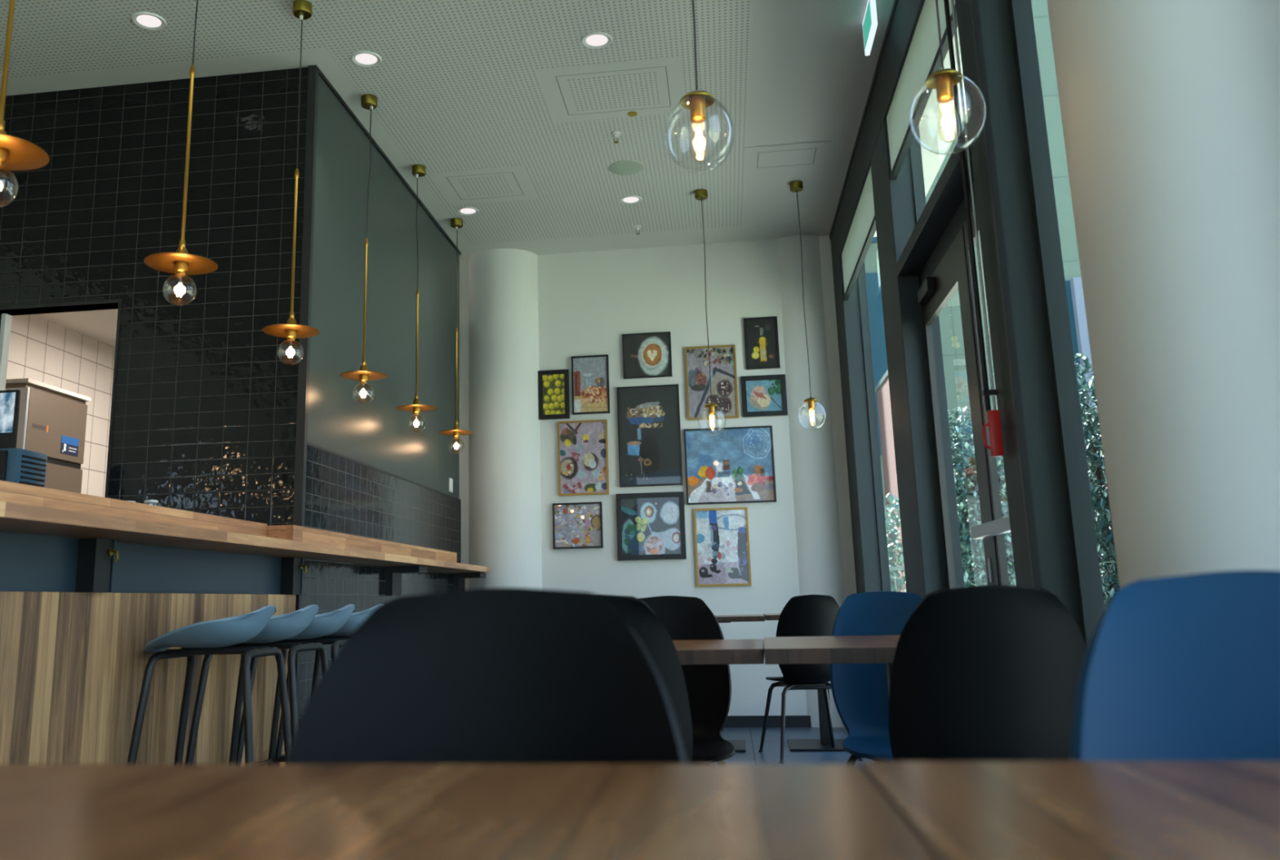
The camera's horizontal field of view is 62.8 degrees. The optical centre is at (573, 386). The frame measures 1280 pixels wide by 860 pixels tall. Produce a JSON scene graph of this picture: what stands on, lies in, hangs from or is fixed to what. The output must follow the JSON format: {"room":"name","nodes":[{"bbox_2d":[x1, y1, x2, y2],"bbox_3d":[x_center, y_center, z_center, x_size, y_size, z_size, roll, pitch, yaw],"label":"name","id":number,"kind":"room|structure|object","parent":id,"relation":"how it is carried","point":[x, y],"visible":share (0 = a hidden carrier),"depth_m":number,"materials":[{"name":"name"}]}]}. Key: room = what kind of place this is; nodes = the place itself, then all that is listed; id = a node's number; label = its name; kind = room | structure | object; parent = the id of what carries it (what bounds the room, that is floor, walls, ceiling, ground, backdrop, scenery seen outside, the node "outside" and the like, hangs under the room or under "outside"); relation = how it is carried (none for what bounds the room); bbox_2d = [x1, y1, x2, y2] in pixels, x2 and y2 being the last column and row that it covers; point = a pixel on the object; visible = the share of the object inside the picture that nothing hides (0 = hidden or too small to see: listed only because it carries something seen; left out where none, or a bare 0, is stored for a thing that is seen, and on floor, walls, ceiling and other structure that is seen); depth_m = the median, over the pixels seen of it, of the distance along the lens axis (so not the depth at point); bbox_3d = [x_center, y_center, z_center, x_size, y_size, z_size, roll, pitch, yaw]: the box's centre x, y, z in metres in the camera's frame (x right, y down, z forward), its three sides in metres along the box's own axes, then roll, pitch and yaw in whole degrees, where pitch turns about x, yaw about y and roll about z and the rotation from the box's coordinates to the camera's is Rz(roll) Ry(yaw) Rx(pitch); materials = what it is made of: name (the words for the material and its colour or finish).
{"room":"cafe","nodes":[
{"label":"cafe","id":0,"kind":"room"},
{"bbox_2d":[6,314,115,497],"bbox_3d":[-3.630,0.969,7.472,0.120,3.000,4.570,-3,-12,8],"label":"wall","id":1,"kind":"structure","parent":0,"point":[41,349],"depth_m":7.60,"materials":[{"name":"white tile"}]},
{"bbox_2d":[33,308,117,347],"bbox_3d":[-2.388,-0.494,7.586,2.690,0.140,4.570,-3,-12,8],"label":"ceiling","id":2,"kind":"structure","parent":0,"point":[100,326],"depth_m":7.36,"materials":[{"name":"beige paint"}]},
{"bbox_2d":[0,66,308,525],"bbox_3d":[-2.878,0.214,5.106,3.288,3.490,0.112,-3,-12,8],"label":"wall","id":3,"kind":"structure","parent":0,"point":[204,402],"depth_m":5.10,"materials":[{"name":"black tile"}]},
{"bbox_2d":[293,65,461,722],"bbox_3d":[-1.094,0.409,6.232,0.132,3.490,2.897,-3,-12,8],"label":"wall","id":4,"kind":"structure","parent":0,"point":[360,469],"depth_m":5.74,"materials":[{"name":"green paint"}]},
{"bbox_2d":[385,565,427,595],"bbox_3d":[-0.945,1.100,5.909,0.192,0.159,0.170,-3,-12,8],"label":"bracket","id":5,"kind":"object","parent":4,"relation":"attached to","point":[393,574],"visible":1,"depth_m":5.84,"materials":[{"name":"black metal"}]},
{"bbox_2d":[448,477,453,492],"bbox_3d":[-0.863,0.697,7.359,0.013,0.096,0.070,-3,-12,8],"label":"light switch","id":6,"kind":"object","parent":4,"relation":"attached to","point":[451,480],"visible":1,"depth_m":7.34,"materials":[{"name":"white plastic"}]},
{"bbox_2d":[453,572,485,591],"bbox_3d":[-0.731,1.394,7.348,0.192,0.159,0.170,-3,-12,8],"label":"bracket","id":7,"kind":"object","parent":4,"relation":"attached to","point":[458,578],"visible":0.82,"depth_m":7.28,"materials":[{"name":"black metal"}]},
{"bbox_2d":[0,0,966,260],"bbox_3d":[-1.662,-2.213,2.853,6.750,0.302,11.180,-3,-12,8],"label":"ceiling","id":8,"kind":"structure","parent":0,"point":[456,85],"depth_m":5.37,"materials":[{"name":"white paint"}]},
{"bbox_2d":[0,0,48,207],"bbox_3d":[-1.448,-1.248,2.738,0.231,1.644,0.231,1,-12,-9],"label":"pendant","id":9,"kind":"object","parent":8,"relation":"hanging from","point":[16,153],"visible":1,"depth_m":2.63,"materials":[{"name":"gold metal"}]},
{"bbox_2d":[131,11,166,30],"bbox_3d":[-1.930,-1.658,4.749,0.148,0.008,0.148,-3,-12,8],"label":"recessed light","id":10,"kind":"object","parent":8,"relation":"in","point":[146,20],"visible":1,"depth_m":4.75,"materials":[{"name":"white plastic"}]},
{"bbox_2d":[143,0,217,306],"bbox_3d":[-1.318,-1.071,3.611,0.231,1.644,0.231,-9,-14,34],"label":"pendant","id":11,"kind":"object","parent":8,"relation":"hanging from","point":[180,263],"visible":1,"depth_m":3.49,"materials":[{"name":"gold metal"}]},
{"bbox_2d":[262,0,319,364],"bbox_3d":[-1.189,-0.893,4.483,0.231,1.644,0.231,2,-12,-16],"label":"pendant","id":12,"kind":"object","parent":8,"relation":"hanging from","point":[302,9],"visible":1,"depth_m":4.40,"materials":[{"name":"gold metal"}]},
{"bbox_2d":[339,93,386,402],"bbox_3d":[-1.061,-0.717,5.346,0.231,1.644,0.231,-1,-12,-3],"label":"pendant","id":13,"kind":"object","parent":8,"relation":"hanging from","point":[368,101],"visible":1,"depth_m":5.28,"materials":[{"name":"gold metal"}]},
{"bbox_2d":[351,50,382,66],"bbox_3d":[-1.015,-1.601,5.117,0.148,0.008,0.148,-3,-12,8],"label":"recessed light","id":14,"kind":"object","parent":8,"relation":"in","point":[363,58],"visible":1,"depth_m":5.12,"materials":[{"name":"white plastic"}]},
{"bbox_2d":[396,164,436,432],"bbox_3d":[-0.930,-0.537,6.229,0.231,1.644,0.231,-6,-13,21],"label":"pendant","id":15,"kind":"object","parent":8,"relation":"hanging from","point":[418,170],"visible":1,"depth_m":6.16,"materials":[{"name":"gold metal"}]},
{"bbox_2d":[439,217,473,448],"bbox_3d":[-0.798,-0.355,7.121,0.231,1.644,0.231,-3,-12,6],"label":"pendant","id":16,"kind":"object","parent":8,"relation":"hanging from","point":[455,223],"visible":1,"depth_m":7.05,"materials":[{"name":"gold metal"}]},
{"bbox_2d":[457,206,479,215],"bbox_3d":[-0.719,-1.192,7.121,0.148,0.008,0.148,-3,-12,8],"label":"recessed light","id":17,"kind":"object","parent":8,"relation":"in","point":[466,211],"visible":1,"depth_m":7.12,"materials":[{"name":"white plastic"}]},
{"bbox_2d":[429,164,538,204],"bbox_3d":[-0.563,-1.283,6.708,0.590,0.003,0.550,-3,-12,8],"label":"access hatch","id":18,"kind":"object","parent":8,"relation":"attached to","point":[503,184],"visible":1,"depth_m":6.69,"materials":[{"name":"grey paint"}]},
{"bbox_2d":[581,31,612,48],"bbox_3d":[0.111,-1.651,4.992,0.148,0.008,0.148,-3,-12,8],"label":"recessed light","id":19,"kind":"object","parent":8,"relation":"in","point":[594,40],"visible":1,"depth_m":4.99,"materials":[{"name":"white plastic"}]},
{"bbox_2d":[536,56,686,123],"bbox_3d":[0.218,-1.549,5.502,0.730,0.003,0.610,-3,-12,8],"label":"access hatch","id":20,"kind":"object","parent":8,"relation":"attached to","point":[651,86],"visible":1,"depth_m":5.47,"materials":[{"name":"grey paint"}]},
{"bbox_2d":[611,130,620,143],"bbox_3d":[0.243,-1.422,5.982,0.056,0.058,0.056,-3,-12,8],"label":"sprinkler","id":21,"kind":"object","parent":8,"relation":"attached to","point":[615,133],"visible":1,"depth_m":5.98,"materials":[{"name":"white metal"}]},
{"bbox_2d":[608,160,644,175],"bbox_3d":[0.327,-1.349,6.470,0.226,0.006,0.226,-3,-12,8],"label":"ceiling speaker","id":22,"kind":"object","parent":8,"relation":"attached to","point":[625,167],"visible":1,"depth_m":6.46,"materials":[{"name":"grey plastic"}]},
{"bbox_2d":[619,195,641,204],"bbox_3d":[0.383,-1.244,6.983,0.148,0.008,0.148,-3,-12,8],"label":"recessed light","id":23,"kind":"object","parent":8,"relation":"in","point":[630,199],"visible":1,"depth_m":6.98,"materials":[{"name":"white plastic"}]},
{"bbox_2d":[627,111,637,116],"bbox_3d":[0.324,-1.497,5.752,0.056,0.007,0.056,-3,-12,8],"label":"marker","id":24,"kind":"object","parent":8,"relation":"attached to","point":[630,113],"visible":1,"depth_m":5.74,"materials":[{"name":"yellow"}]},
{"bbox_2d":[633,225,641,235],"bbox_3d":[0.459,-1.116,7.481,0.056,0.058,0.056,-3,-12,8],"label":"sprinkler","id":25,"kind":"object","parent":8,"relation":"attached to","point":[637,227],"visible":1,"depth_m":7.47,"materials":[{"name":"white metal"}]},
{"bbox_2d":[663,0,734,173],"bbox_3d":[0.298,-1.310,2.749,0.175,1.590,0.175,-3,-12,8],"label":"globe pendant","id":26,"kind":"object","parent":8,"relation":"hanging from","point":[696,101],"visible":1,"depth_m":2.61,"materials":[{"name":"grey"}]},
{"bbox_2d":[694,188,726,435],"bbox_3d":[0.855,-0.485,6.707,0.175,1.625,0.175,-3,-12,8],"label":"globe pendant","id":27,"kind":"object","parent":8,"relation":"hanging from","point":[700,194],"visible":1,"depth_m":6.72,"materials":[{"name":"gold metal"}]},
{"bbox_2d":[743,140,831,174],"bbox_3d":[1.297,-1.391,6.377,0.510,0.002,0.400,-3,-12,8],"label":"access hatch","id":28,"kind":"object","parent":8,"relation":"attached to","point":[811,155],"visible":1,"depth_m":6.37,"materials":[{"name":"grey paint"}]},
{"bbox_2d":[789,180,825,431],"bbox_3d":[1.458,-0.520,6.603,0.175,1.625,0.175,-3,-12,8],"label":"globe pendant","id":29,"kind":"object","parent":8,"relation":"hanging from","point":[796,186],"visible":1,"depth_m":6.62,"materials":[{"name":"grey"}]},
{"bbox_2d":[862,0,877,55],"bbox_3d":[1.348,-1.645,4.756,0.026,0.163,0.270,-3,-12,8],"label":"exit sign","id":30,"kind":"object","parent":8,"relation":"hanging from","point":[870,20],"visible":1,"depth_m":4.71,"materials":[{"name":"green plastic"}]},
{"bbox_2d":[909,0,986,155],"bbox_3d":[0.889,-1.340,2.668,0.175,1.590,0.175,-3,-12,8],"label":"globe pendant","id":31,"kind":"object","parent":8,"relation":"hanging from","point":[944,80],"visible":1,"depth_m":2.53,"materials":[{"name":"grey"}]},
{"bbox_2d":[468,248,542,589],"bbox_3d":[-0.502,0.724,7.816,0.560,3.490,0.560,-3,-12,8],"label":"column","id":32,"kind":"structure","parent":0,"point":[504,495],"depth_m":7.68,"materials":[{"name":"paint"}]},
{"bbox_2d":[458,235,856,715],"bbox_3d":[0.118,0.700,7.760,4.045,3.490,0.200,-3,-12,8],"label":"wall","id":33,"kind":"structure","parent":0,"point":[587,300],"depth_m":7.72,"materials":[{"name":"paint"}]},
{"bbox_2d":[537,368,569,419],"bbox_3d":[-0.148,0.062,7.814,0.235,0.373,0.021,-3,-12,8],"label":"framed picture","id":34,"kind":"object","parent":33,"relation":"attached to","point":[553,387],"visible":1,"depth_m":7.81,"materials":[{"name":"black"}]},
{"bbox_2d":[542,373,564,414],"bbox_3d":[-0.149,0.062,7.812,0.167,0.305,0.001,-3,-12,8],"label":"print","id":35,"kind":"object","parent":34,"relation":"attached to","point":[553,387],"depth_m":7.81},
{"bbox_2d":[552,501,603,549],"bbox_3d":[0.029,1.012,7.593,0.364,0.331,0.024,-3,-12,8],"label":"framed picture","id":36,"kind":"object","parent":33,"relation":"attached to","point":[575,525],"visible":1,"depth_m":7.59,"materials":[{"name":"black"}]},
{"bbox_2d":[557,418,608,495],"bbox_3d":[0.070,0.525,7.689,0.371,0.551,0.019,-3,-12,8],"label":"framed picture","id":37,"kind":"object","parent":33,"relation":"attached to","point":[582,445],"visible":1,"depth_m":7.69,"materials":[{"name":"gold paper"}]},
{"bbox_2d":[571,354,609,414],"bbox_3d":[0.126,-0.011,7.787,0.278,0.441,0.024,-3,-12,8],"label":"framed picture","id":38,"kind":"object","parent":33,"relation":"attached to","point":[589,373],"visible":1,"depth_m":7.78,"materials":[{"name":"black"}]},
{"bbox_2d":[622,331,672,378],"bbox_3d":[0.546,-0.229,7.769,0.360,0.339,0.024,-3,-12,8],"label":"framed picture","id":39,"kind":"object","parent":33,"relation":"attached to","point":[645,355],"visible":1,"depth_m":7.76,"materials":[{"name":"black"}]},
{"bbox_2d":[617,383,682,487],"bbox_3d":[0.554,0.361,7.648,0.456,0.740,0.024,-3,-12,8],"label":"framed picture","id":40,"kind":"object","parent":33,"relation":"attached to","point":[649,428],"visible":1,"depth_m":7.64,"materials":[{"name":"black paper"}]},
{"bbox_2d":[615,491,686,560],"bbox_3d":[0.555,1.005,7.515,0.490,0.478,0.027,-3,-12,8],"label":"framed picture","id":41,"kind":"object","parent":33,"relation":"attached to","point":[650,526],"visible":1,"depth_m":7.51,"materials":[{"name":"black"}]},
{"bbox_2d":[684,344,738,420],"bbox_3d":[1.011,-0.029,7.662,0.371,0.545,0.019,-3,-12,8],"label":"framed picture","id":42,"kind":"object","parent":33,"relation":"attached to","point":[724,392],"visible":0.98,"depth_m":7.66,"materials":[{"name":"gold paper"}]},
{"bbox_2d":[693,506,751,586],"bbox_3d":[1.055,1.139,7.418,0.382,0.548,0.019,-3,-12,8],"label":"framed picture","id":43,"kind":"object","parent":33,"relation":"attached to","point":[722,538],"visible":1,"depth_m":7.42,"materials":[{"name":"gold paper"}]},
{"bbox_2d":[684,425,776,504],"bbox_3d":[1.122,0.568,7.521,0.634,0.547,0.024,-3,-12,8],"label":"framed picture","id":44,"kind":"object","parent":33,"relation":"attached to","point":[736,464],"visible":1,"depth_m":7.52,"materials":[{"name":"black"}]},
{"bbox_2d":[743,315,780,369],"bbox_3d":[1.379,-0.317,7.665,0.244,0.386,0.021,-3,-12,8],"label":"framed picture","id":45,"kind":"object","parent":33,"relation":"attached to","point":[761,333],"visible":1,"depth_m":7.66,"materials":[{"name":"black"}]},
{"bbox_2d":[740,373,787,417],"bbox_3d":[1.383,0.069,7.586,0.320,0.300,0.021,-3,-12,8],"label":"framed picture","id":46,"kind":"object","parent":33,"relation":"attached to","point":[764,395],"visible":1,"depth_m":7.58,"materials":[{"name":"black"}]},
{"bbox_2d":[746,378,782,411],"bbox_3d":[1.382,0.068,7.584,0.250,0.230,0.001,-3,-12,8],"label":"print","id":47,"kind":"object","parent":46,"relation":"attached to","point":[765,394],"depth_m":7.58},
{"bbox_2d":[724,715,811,727],"bbox_3d":[0.453,2.335,7.268,3.080,0.075,0.012,-3,-12,8],"label":"baseboard","id":48,"kind":"structure","parent":33,"relation":"attached to","point":[732,721],"depth_m":7.14,"materials":[{"name":"black"}]},
{"bbox_2d":[711,726,873,767],"bbox_3d":[-1.709,1.405,2.122,6.500,0.100,11.180,-3,-12,8],"label":"floor","id":49,"kind":"structure","parent":0,"point":[771,753],"depth_m":6.12,"materials":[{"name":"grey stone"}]},
{"bbox_2d":[4,377,90,493],"bbox_3d":[-3.520,1.159,6.736,0.270,2.325,0.670,-3,-12,8],"label":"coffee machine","id":50,"kind":"object","parent":49,"relation":"on","point":[52,420],"visible":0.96,"depth_m":6.88,"materials":[{"name":"metal"}]},
{"bbox_2d":[0,530,306,764],"bbox_3d":[-1.923,0.717,1.688,0.663,1.080,6.005,-3,-12,8],"label":"bar counter","id":51,"kind":"object","parent":49,"relation":"on","point":[78,616],"depth_m":3.24,"materials":[{"name":"brown wood"}]},
{"bbox_2d":[0,480,488,573],"bbox_3d":[-1.713,0.386,3.140,0.995,0.148,8.750,-3,-12,8],"label":"countertop","id":52,"kind":"structure","parent":51,"relation":"on","point":[24,508],"depth_m":3.58,"materials":[{"name":"brown wood"}]},
{"bbox_2d":[143,498,159,506],"bbox_3d":[-1.825,0.596,4.501,0.072,0.220,0.072,-3,-12,8],"label":"drinking glass","id":53,"kind":"object","parent":52,"relation":"on","point":[148,500],"visible":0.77,"depth_m":4.50,"materials":[{"name":"glass"}]},
{"bbox_2d":[126,604,292,764],"bbox_3d":[-1.157,1.152,3.356,0.488,0.874,0.389,-2,-12,6],"label":"bar stool","id":54,"kind":"object","parent":49,"relation":"on","point":[211,637],"visible":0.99,"depth_m":3.33,"materials":[{"name":"blue plastic"}]},
{"bbox_2d":[184,604,328,763],"bbox_3d":[-1.103,1.227,3.723,0.488,0.874,0.389,-3,-12,10],"label":"bar stool","id":55,"kind":"object","parent":49,"relation":"on","point":[287,625],"visible":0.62,"depth_m":3.69,"materials":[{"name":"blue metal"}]},
{"bbox_2d":[235,604,355,763],"bbox_3d":[-1.048,1.303,4.093,0.488,0.874,0.390,-3,-12,7],"label":"bar stool","id":56,"kind":"object","parent":49,"relation":"on","point":[322,624],"visible":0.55,"depth_m":4.09,"materials":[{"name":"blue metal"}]},
{"bbox_2d":[274,603,382,763],"bbox_3d":[-0.994,1.377,4.456,0.488,0.874,0.389,-3,-12,8],"label":"bar stool","id":57,"kind":"object","parent":49,"relation":"on","point":[355,620],"visible":0.18,"depth_m":4.42,"materials":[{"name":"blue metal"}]},
{"bbox_2d":[0,763,937,859],"bbox_3d":[-0.210,0.581,0.371,0.756,0.738,0.768,-3,-12,8],"label":"table","id":58,"kind":"object","parent":49,"relation":"on","point":[131,811],"visible":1,"depth_m":0.62,"materials":[{"name":"brown wood"}]},
{"bbox_2d":[285,587,688,763],"bbox_3d":[-0.100,0.584,0.723,0.454,0.879,0.511,-3,-12,7],"label":"dining chair","id":59,"kind":"object","parent":49,"relation":"on","point":[484,675],"visible":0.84,"depth_m":1.01,"materials":[{"name":"black plastic"}]},
{"bbox_2d":[595,593,693,763],"bbox_3d":[0.065,0.892,2.230,0.454,0.879,0.511,-3,-12,8],"label":"dining chair","id":60,"kind":"object","parent":49,"relation":"on","point":[635,611],"visible":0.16,"depth_m":2.08,"materials":[{"name":"black plastic"}]},
{"bbox_2d":[639,595,734,763],"bbox_3d":[0.292,1.091,3.212,0.454,0.879,0.511,-3,-12,8],"label":"dining chair","id":61,"kind":"object","parent":49,"relation":"on","point":[708,686],"visible":0.44,"depth_m":3.41,"materials":[{"name":"black plastic"}]},
{"bbox_2d":[672,638,764,664],"bbox_3d":[0.162,1.087,2.853,0.744,0.738,0.650,-3,-12,10],"label":"table","id":62,"kind":"object","parent":49,"relation":"on","point":[697,651],"visible":0.26,"depth_m":2.58,"materials":[{"name":"brown wood"}]},
{"bbox_2d":[714,613,764,751],"bbox_3d":[0.795,1.778,6.311,0.735,0.760,0.670,-3,-12,8],"label":"table","id":63,"kind":"object","parent":49,"relation":"on","point":[739,744],"visible":0.27,"depth_m":6.04,"materials":[{"name":"brown wood"}]},
{"bbox_2d":[763,613,845,751],"bbox_3d":[1.485,1.746,6.241,0.638,0.764,0.660,-3,-12,8],"label":"table","id":64,"kind":"object","parent":49,"relation":"on","point":[824,744],"visible":0.37,"depth_m":6.15,"materials":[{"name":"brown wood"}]},
{"bbox_2d":[758,594,862,763],"bbox_3d":[1.296,1.617,5.860,0.454,0.879,0.511,0,-12,-4],"label":"dining chair","id":65,"kind":"object","parent":49,"relation":"on","point":[807,615],"visible":0.77,"depth_m":5.70,"materials":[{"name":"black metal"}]},
{"bbox_2d":[764,634,900,693],"bbox_3d":[0.880,1.045,2.732,0.708,0.741,0.795,-3,-12,10],"label":"table","id":66,"kind":"object","parent":49,"relation":"on","point":[845,649],"visible":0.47,"depth_m":2.48,"materials":[{"name":"brown wood"}]},
{"bbox_2d":[841,165,886,591],"bbox_3d":[1.834,0.481,6.138,0.128,3.190,1.620,-3,-12,8],"label":"window","id":67,"kind":"structure","parent":49,"relation":"on","point":[862,231],"depth_m":6.79,"materials":[{"name":"clear glass"}]},
{"bbox_2d":[841,165,875,293],"bbox_3d":[1.746,-0.926,6.437,0.001,0.300,1.620,-3,-12,8],"label":"blind","id":68,"kind":"object","parent":67,"relation":"hanging from","point":[864,214],"depth_m":6.35,"materials":[{"name":"white fabric"}]},
{"bbox_2d":[830,591,922,763],"bbox_3d":[1.014,1.065,3.162,0.454,0.879,0.511,-2,-12,5],"label":"dining chair","id":69,"kind":"object","parent":49,"relation":"on","point":[860,691],"visible":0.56,"depth_m":3.39,"materials":[{"name":"blue plastic"}]},
{"bbox_2d":[870,117,946,598],"bbox_3d":[1.691,0.272,5.103,0.165,3.185,0.510,-3,-12,8],"label":"window frame","id":70,"kind":"structure","parent":49,"relation":"on","point":[925,572],"depth_m":5.02,"materials":[{"name":"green metal"}]},
{"bbox_2d":[886,0,1010,588],"bbox_3d":[1.543,0.067,4.107,0.165,3.190,1.545,-3,-12,8],"label":"door","id":71,"kind":"structure","parent":49,"relation":"on","point":[936,251],"depth_m":4.34,"materials":[{"name":"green metal"}]},
{"bbox_2d":[888,584,1087,760],"bbox_3d":[0.855,0.862,2.165,0.454,0.879,0.511,-3,-12,10],"label":"dining chair","id":72,"kind":"object","parent":49,"relation":"on","point":[989,672],"visible":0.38,"depth_m":2.00,"materials":[{"name":"black plastic"}]},
{"bbox_2d":[955,0,1082,635],"bbox_3d":[1.415,-0.107,3.244,0.165,3.185,0.235,-3,-12,8],"label":"window frame","id":73,"kind":"structure","parent":49,"relation":"on","point":[1056,562],"depth_m":3.20,"materials":[{"name":"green metal"}]},
{"bbox_2d":[943,0,1004,456],"bbox_3d":[1.299,-0.711,3.459,0.066,1.900,0.028,-3,-12,8],"label":"pull cord","id":74,"kind":"object","parent":73,"relation":"attached to","point":[993,424],"visible":1,"depth_m":3.39,"materials":[{"name":"red plastic"}]},
{"bbox_2d":[1008,0,1104,648],"bbox_3d":[1.404,-0.183,2.887,0.078,3.190,0.490,-3,-12,8],"label":"window","id":75,"kind":"structure","parent":49,"relation":"on","point":[1081,517],"depth_m":3.11,"materials":[{"name":"green metal"}]},
{"bbox_2d":[862,760,1279,859],"bbox_3d":[0.543,0.546,0.280,0.756,0.738,0.771,-3,-12,8],"label":"table","id":76,"kind":"object","parent":49,"relation":"on","point":[959,810],"visible":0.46,"depth_m":0.59,"materials":[{"name":"brown wood"}]},
{"bbox_2d":[1071,569,1279,760],"bbox_3d":[0.582,0.550,0.629,0.454,0.879,0.511,-3,-12,10],"label":"dining chair","id":77,"kind":"object","parent":49,"relation":"on","point":[1183,667],"visible":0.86,"depth_m":0.92,"materials":[{"name":"blue plastic"}]},
{"bbox_3d":[-2.614,1.406,4.502,1.260,0.900,0.515,-3,-12,8],"label":"shelf","id":78,"kind":"object","parent":49,"relation":"on","visible":0},
{"bbox_2d":[0,389,21,448],"bbox_3d":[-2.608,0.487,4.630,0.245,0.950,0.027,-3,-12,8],"label":"screen","id":79,"kind":"object","parent":78,"relation":"on","point":[10,400],"visible":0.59,"depth_m":4.68,"materials":[{"name":"black metal"}]},
{"bbox_2d":[0,447,47,487],"bbox_3d":[-2.526,0.621,4.597,0.265,0.672,0.225,-3,-12,8],"label":"crate","id":80,"kind":"object","parent":78,"relation":"on","point":[19,465],"visible":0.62,"depth_m":4.58,"materials":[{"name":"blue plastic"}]},
{"bbox_2d":[777,235,844,727],"bbox_3d":[1.743,0.646,7.669,0.560,3.490,0.560,-3,-12,8],"label":"wall","id":81,"kind":"structure","parent":0,"point":[819,551],"depth_m":7.47,"materials":[{"name":"paint"}]},
{"bbox_2d":[833,254,891,592],"bbox_3d":[1.994,0.688,7.144,0.165,3.185,0.460,-3,-12,8],"label":"window frame","id":82,"kind":"structure","parent":81,"relation":"attached to","point":[852,371],"depth_m":7.04,"materials":[{"name":"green metal"}]},
{"bbox_2d":[829,0,924,274],"bbox_3d":[1.387,-2.069,2.372,0.540,0.305,10.980,-3,-12,8],"label":"trim","id":83,"kind":"structure","parent":81,"relation":"attached to","point":[906,16],"depth_m":5.37,"materials":[{"name":"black metal"}]},
{"bbox_2d":[1046,0,1279,588],"bbox_3d":[1.496,-0.426,2.464,0.570,3.490,0.570,-3,-12,8],"label":"column","id":84,"kind":"structure","parent":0,"point":[1170,109],"depth_m":2.24,"materials":[{"name":"paint"}]},
{"label":"outside","id":85,"kind":"structure","parent":0,"visible":0},
{"bbox_3d":[21.256,8.988,40.909,90.000,0.100,71.000,-3,-12,8],"label":"lawn","id":86,"kind":"structure","parent":85,"visible":0},
{"bbox_2d":[875,368,906,591],"bbox_3d":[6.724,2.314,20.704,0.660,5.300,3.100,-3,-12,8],"label":"brick building","id":87,"kind":"structure","parent":86,"relation":"on","point":[882,388],"depth_m":21.55,"materials":[{"name":"orange brick"}]},
{"bbox_2d":[947,406,1016,586],"bbox_3d":[4.459,1.688,11.666,1.087,3.019,1.076,-3,-12,8],"label":"foliage","id":88,"kind":"object","parent":86,"relation":"on","point":[974,551],"visible":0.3,"depth_m":11.52,"materials":[{"name":"green plant"}]},
{"bbox_2d":[864,0,1107,604],"bbox_3d":[15.066,-6.329,30.872,20.000,26.000,10.300,-3,-12,8],"label":"office building","id":89,"kind":"structure","parent":86,"relation":"on","point":[950,319],"depth_m":25.82,"materials":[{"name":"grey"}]},
{"bbox_2d":[884,492,1102,591],"bbox_3d":[5.225,2.782,15.679,5.252,2.456,1.298,-3,-12,7],"label":"hedge","id":90,"kind":"object","parent":86,"relation":"on","point":[891,509],"visible":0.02,"depth_m":15.71,"materials":[{"name":"green plant"}]},
{"bbox_2d":[888,562,1107,595],"bbox_3d":[5.949,2.925,13.481,5.400,1.270,0.050,-3,-12,8],"label":"fence","id":91,"kind":"object","parent":86,"relation":"on","point":[897,567],"visible":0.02,"depth_m":13.80,"materials":[{"name":"grey metal"}]},
{"bbox_2d":[1084,399,1107,598],"bbox_3d":[6.540,1.587,12.319,0.995,3.397,0.995,-3,-12,8],"label":"leafy tree","id":92,"kind":"object","parent":86,"relation":"on","point":[1090,472],"visible":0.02,"depth_m":12.45,"materials":[{"name":"green plant"}]},
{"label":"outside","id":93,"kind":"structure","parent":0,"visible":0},
{"bbox_3d":[0.291,-1.253,-10.616,1.200,0.100,39.000,-3,-12,8],"label":"floor","id":94,"kind":"structure","parent":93,"visible":0},
{"bbox_2d":[1074,352,1119,609],"bbox_3d":[3.323,0.958,6.530,0.883,2.416,0.884,-1,-12,0],"label":"foliage","id":95,"kind":"object","parent":94,"relation":"on","point":[1104,539],"visible":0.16,"depth_m":6.46,"materials":[{"name":"green plant"}]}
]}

